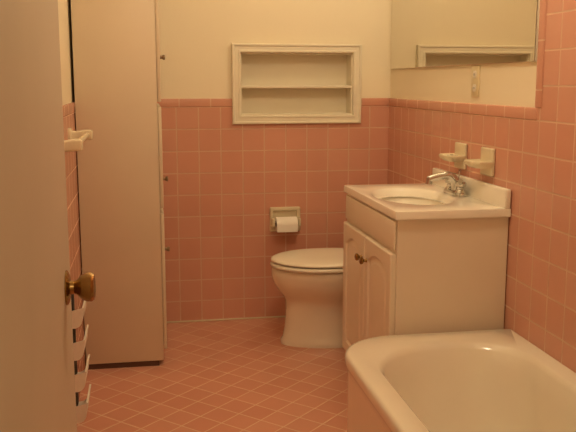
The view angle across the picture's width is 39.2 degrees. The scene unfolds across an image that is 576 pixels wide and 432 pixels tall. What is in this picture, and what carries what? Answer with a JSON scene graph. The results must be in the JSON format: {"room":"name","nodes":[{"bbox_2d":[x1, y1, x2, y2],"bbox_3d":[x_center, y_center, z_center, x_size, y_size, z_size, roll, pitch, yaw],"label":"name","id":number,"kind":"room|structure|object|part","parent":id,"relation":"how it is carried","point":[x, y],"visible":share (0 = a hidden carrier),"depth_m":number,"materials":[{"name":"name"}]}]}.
{"room":"bathroom","nodes":[
{"label":"bathroom","id":0,"kind":"room"},
{"bbox_2d":[58,0,74,104],"bbox_3d":[-0.601,-0.240,1.387,0.120,2.420,5.020,-2,10,-10],"label":"wall","id":1,"kind":"structure","parent":0,"point":[64,6],"depth_m":3.07,"materials":[{"name":"paint"}]},
{"bbox_2d":[62,102,74,116],"bbox_3d":[-0.673,-0.261,2.188,0.011,0.040,3.409,-2,10,-10],"label":"trim","id":2,"kind":"structure","parent":1,"relation":"attached to","point":[69,108],"depth_m":2.97,"materials":[{"name":"tile"}]},
{"bbox_2d":[63,112,85,397],"bbox_3d":[-0.675,0.291,2.281,0.008,1.080,3.412,-2,10,-10],"label":"wall tile","id":3,"kind":"object","parent":1,"relation":"attached to","point":[69,121],"depth_m":3.11,"materials":[{"name":"pink tile"}]},
{"bbox_2d":[64,128,92,151],"bbox_3d":[-0.724,-0.253,2.742,0.091,0.064,0.564,-2,10,-10],"label":"towel bar","id":4,"kind":"object","parent":1,"relation":"attached to","point":[75,140],"visible":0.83,"depth_m":2.71,"materials":[{"name":"beige ceramic"}]},
{"bbox_2d":[71,294,90,422],"bbox_3d":[-0.692,0.449,2.643,0.076,0.430,0.170,-2,10,-10],"label":"wall rack","id":5,"kind":"object","parent":1,"relation":"attached to","point":[77,315],"visible":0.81,"depth_m":2.58,"materials":[{"name":"white plastic"}]},
{"bbox_3d":[-0.714,0.449,2.643,0.032,0.430,0.162,-2,10,-10],"label":"panel","id":6,"kind":"part","parent":5,"relation":"part of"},
{"bbox_2d":[77,317,346,431],"bbox_3d":[0.192,0.969,1.800,1.755,0.100,5.160,-2,10,-10],"label":"floor","id":7,"kind":"structure","parent":0,"point":[238,375],"depth_m":3.23,"materials":[{"name":"tile"}]},
{"bbox_2d":[71,0,169,369],"bbox_3d":[-0.726,-0.450,3.574,0.363,2.120,0.622,-2,10,-10],"label":"linen cabinet","id":8,"kind":"object","parent":7,"relation":"on","point":[116,43],"visible":1,"depth_m":3.31,"materials":[{"name":"paint"}]},
{"bbox_3d":[-0.576,-0.996,3.506,0.015,0.980,0.590,-2,10,-10],"label":"cabinet door","id":9,"kind":"part","parent":8,"relation":"part of","materials":[{"name":"paint"}]},
{"bbox_3d":[-0.576,-0.286,3.624,0.015,0.420,0.590,-2,10,-10],"label":"cabinet door","id":10,"kind":"part","parent":8,"relation":"part of","materials":[{"name":"paint"}]},
{"bbox_3d":[-0.576,0.232,3.710,0.015,0.590,0.590,-2,10,-10],"label":"cabinet door","id":11,"kind":"part","parent":8,"relation":"part of","materials":[{"name":"paint"}]},
{"bbox_2d":[270,248,342,347],"bbox_3d":[0.248,0.245,3.768,0.665,0.685,0.410,-2,10,-10],"label":"toilet","id":12,"kind":"object","parent":7,"relation":"on","point":[310,281],"visible":0.42,"depth_m":3.68,"materials":[{"name":"ceramic"}]},
{"bbox_3d":[0.140,0.215,3.744,0.446,0.018,0.390,-2,10,-10],"label":"seat","id":13,"kind":"part","parent":12,"relation":"part of","materials":[{"name":"plastic"}]},
{"bbox_3d":[0.141,0.191,3.740,0.443,0.023,0.386,-2,10,-10],"label":"lid","id":14,"kind":"part","parent":12,"relation":"part of","materials":[{"name":"plastic"}]},
{"bbox_2d":[342,168,510,350],"bbox_3d":[0.478,0.273,3.119,0.440,0.842,0.720,-2,10,-10],"label":"vanity","id":15,"kind":"object","parent":7,"relation":"on","point":[420,258],"visible":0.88,"depth_m":2.79,"materials":[{"name":"white wood"}]},
{"bbox_3d":[0.269,0.318,3.263,0.018,0.546,0.331,-2,10,-10],"label":"door","id":16,"kind":"part","parent":15,"relation":"part of","materials":[{"name":"white wood"}]},
{"bbox_3d":[0.270,0.156,3.097,0.029,0.029,0.029,-2,10,-10],"label":"knob","id":17,"kind":"part","parent":15,"relation":"part of","materials":[{"name":"gold metal"}]},
{"bbox_3d":[0.281,0.167,3.033,0.029,0.029,0.029,-2,10,-10],"label":"knob","id":18,"kind":"part","parent":15,"relation":"part of","materials":[{"name":"gold metal"}]},
{"bbox_3d":[0.302,0.013,3.045,0.010,0.099,0.668,-2,10,-10],"label":"false drawer","id":19,"kind":"part","parent":15,"relation":"part of","materials":[{"name":"white wood"}]},
{"bbox_3d":[0.327,0.373,2.935,0.018,0.546,0.331,-2,10,-10],"label":"door","id":20,"kind":"part","parent":15,"relation":"part of","materials":[{"name":"white wood"}]},
{"bbox_2d":[344,183,510,220],"bbox_3d":[0.495,-0.018,3.074,0.406,0.120,0.720,-2,10,-10],"label":"countertop","id":21,"kind":"structure","parent":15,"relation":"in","point":[420,201],"depth_m":2.94,"materials":[{"name":"stone"}]},
{"bbox_2d":[425,170,467,196],"bbox_3d":[0.621,-0.129,3.086,0.154,0.094,0.150,6,11,31],"label":"faucet","id":22,"kind":"object","parent":15,"relation":"on","point":[455,186],"visible":1,"depth_m":3.06,"materials":[{"name":"silver metal"}]},
{"bbox_3d":[0.592,-0.130,3.077,0.144,0.078,0.039,-2,10,-10],"label":"spout","id":23,"kind":"part","parent":22,"relation":"part of","materials":[{"name":"silver metal"}]},
{"bbox_3d":[0.627,-0.133,3.149,0.043,0.058,0.067,-3,10,-17],"label":"handle","id":24,"kind":"part","parent":22,"relation":"part of","materials":[{"name":"silver metal"}]},
{"bbox_3d":[0.649,-0.113,3.024,0.043,0.058,0.067,0,9,-2],"label":"handle","id":25,"kind":"part","parent":22,"relation":"part of","materials":[{"name":"silver metal"}]},
{"bbox_2d":[345,329,575,431],"bbox_3d":[0.586,0.696,2.037,0.624,0.362,1.515,-2,10,-10],"label":"bathtub","id":26,"kind":"object","parent":7,"relation":"on","point":[497,380],"visible":1,"depth_m":2.54,"materials":[{"name":"ceramic"}]},
{"bbox_2d":[159,0,391,98],"bbox_3d":[-0.239,-0.678,4.033,1.755,2.420,0.140,-2,10,-10],"label":"wall","id":27,"kind":"structure","parent":0,"point":[196,37],"depth_m":3.94,"materials":[{"name":"paint"}]},
{"bbox_2d":[167,315,285,322],"bbox_3d":[-0.225,0.525,4.151,1.515,0.008,0.008,-2,10,-10],"label":"baseboard","id":28,"kind":"structure","parent":27,"relation":"attached to","point":[285,315],"depth_m":4.13,"materials":[{"name":"beige ceramic"}]},
{"bbox_2d":[157,98,388,106],"bbox_3d":[-0.226,-0.557,3.978,1.515,0.040,0.011,-2,10,-10],"label":"trim","id":29,"kind":"structure","parent":27,"relation":"attached to","point":[364,101],"depth_m":3.95,"materials":[{"name":"tile"}]},
{"bbox_2d":[161,106,388,320],"bbox_3d":[-0.227,-0.005,4.071,1.515,1.080,0.008,-2,10,-10],"label":"wall tile","id":30,"kind":"object","parent":27,"relation":"attached to","point":[225,178],"depth_m":4.07,"materials":[{"name":"pink tile"}]},
{"bbox_2d":[270,206,300,231],"bbox_3d":[-0.011,0.019,4.077,0.156,0.124,0.063,-2,10,-10],"label":"toilet paper holder","id":31,"kind":"object","parent":27,"relation":"attached to","point":[275,212],"visible":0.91,"depth_m":4.09,"materials":[{"name":"beige ceramic"}]},
{"bbox_3d":[-0.075,0.031,4.063,0.014,0.042,0.054,-2,10,-10],"label":"roller arm","id":32,"kind":"part","parent":31,"relation":"part of","materials":[{"name":"beige ceramic"}]},
{"bbox_2d":[275,217,297,231],"bbox_3d":[-0.008,0.040,4.063,0.106,0.072,0.073,-2,10,-10],"label":"toilet paper roll","id":33,"kind":"object","parent":31,"relation":"on","point":[283,224],"visible":0.97,"depth_m":4.03,"materials":[{"name":"paper"}]},
{"bbox_2d":[231,43,361,123],"bbox_3d":[0.038,-0.660,4.051,0.650,0.390,0.126,-2,10,-10],"label":"recessed shelf","id":34,"kind":"object","parent":27,"relation":"attached to","point":[272,83],"visible":1,"depth_m":4.07,"materials":[{"name":"paint"}]},
{"bbox_2d":[390,61,536,107],"bbox_3d":[1.010,-0.286,1.664,0.120,2.420,5.020,-2,10,-10],"label":"wall","id":35,"kind":"structure","parent":0,"point":[506,84],"depth_m":3.11,"materials":[{"name":"paint"}]},
{"bbox_2d":[439,142,466,169],"bbox_3d":[0.641,-0.235,3.161,0.085,0.100,0.116,-2,10,-10],"label":"toothbrush holder","id":36,"kind":"object","parent":35,"relation":"attached to","point":[460,154],"visible":0.99,"depth_m":3.13,"materials":[{"name":"beige ceramic"}]},
{"bbox_3d":[0.636,-0.228,3.162,0.075,0.025,0.116,-2,10,-10],"label":"dish","id":37,"kind":"part","parent":36,"relation":"part of","materials":[{"name":"beige ceramic"}]},
{"bbox_3d":[0.676,-0.236,3.167,0.014,0.100,0.104,-2,10,-10],"label":"wall plate","id":38,"kind":"part","parent":36,"relation":"part of","materials":[{"name":"beige ceramic"}]},
{"bbox_2d":[389,98,536,119],"bbox_3d":[0.652,-0.450,3.328,0.011,0.040,1.589,-2,10,-10],"label":"trim","id":39,"kind":"structure","parent":35,"relation":"attached to","point":[528,113],"depth_m":3.06,"materials":[{"name":"tile"}]},
{"bbox_2d":[390,0,539,68],"bbox_3d":[0.651,-1.000,3.242,0.012,0.785,1.540,-2,10,-10],"label":"wall mirror","id":40,"kind":"object","parent":35,"relation":"attached to","point":[424,33],"visible":1,"depth_m":3.12,"materials":[{"name":"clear mirror"}]},
{"bbox_2d":[432,168,510,208],"bbox_3d":[0.685,-0.113,3.091,0.022,0.070,0.720,-2,10,-10],"label":"backsplash","id":41,"kind":"structure","parent":35,"relation":"attached to","point":[493,194],"depth_m":2.91,"materials":[{"name":"ceramic"}]},
{"bbox_2d":[471,66,479,96],"bbox_3d":[0.702,-0.505,3.035,0.010,0.114,0.070,-2,10,-10],"label":"electrical outlet","id":42,"kind":"object","parent":35,"relation":"attached to","point":[475,78],"visible":1,"depth_m":3.02,"materials":[{"name":"white plastic"}]},
{"bbox_2d":[463,147,494,176],"bbox_3d":[0.685,-0.195,2.913,0.085,0.100,0.116,-2,10,-10],"label":"soap dish","id":43,"kind":"object","parent":35,"relation":"attached to","point":[486,164],"visible":1,"depth_m":2.88,"materials":[{"name":"beige ceramic"}]},
{"bbox_3d":[0.680,-0.188,2.914,0.075,0.025,0.116,-2,10,-10],"label":"dish","id":44,"kind":"part","parent":43,"relation":"part of","materials":[{"name":"beige ceramic"}]},
{"bbox_3d":[0.720,-0.196,2.919,0.014,0.100,0.104,-2,10,-10],"label":"wall plate","id":45,"kind":"part","parent":43,"relation":"part of","materials":[{"name":"beige ceramic"}]},
{"bbox_2d":[387,0,575,372],"bbox_3d":[0.810,-0.254,2.453,0.008,2.100,3.412,-2,10,-10],"label":"wall tile","id":46,"kind":"object","parent":35,"relation":"attached to","point":[535,160],"depth_m":2.59,"materials":[{"name":"pink tile"}]},
{"bbox_2d":[535,0,546,107],"bbox_3d":[0.790,-0.823,2.464,0.012,0.980,0.042,-2,10,-10],"label":"trim","id":47,"kind":"structure","parent":35,"relation":"attached to","point":[543,3],"depth_m":2.51,"materials":[{"name":"tile"}]},
{"bbox_3d":[0.369,-0.108,0.593,1.515,2.420,0.100,-2,10,-10],"label":"wall","id":48,"kind":"structure","parent":0,"visible":0},
{"bbox_2d":[0,0,95,431],"bbox_3d":[-0.289,0.024,0.952,0.079,2.018,0.702,-2,10,-10],"label":"door","id":49,"kind":"structure","parent":48,"relation":"in","point":[37,374],"depth_m":0.92,"materials":[{"name":"paint"}]},
{"bbox_3d":[-0.317,0.110,1.248,0.037,0.046,0.046,-2,10,-10],"label":"knob","id":50,"kind":"part","parent":49,"relation":"part of","materials":[{"name":"gold metal"}]}
]}

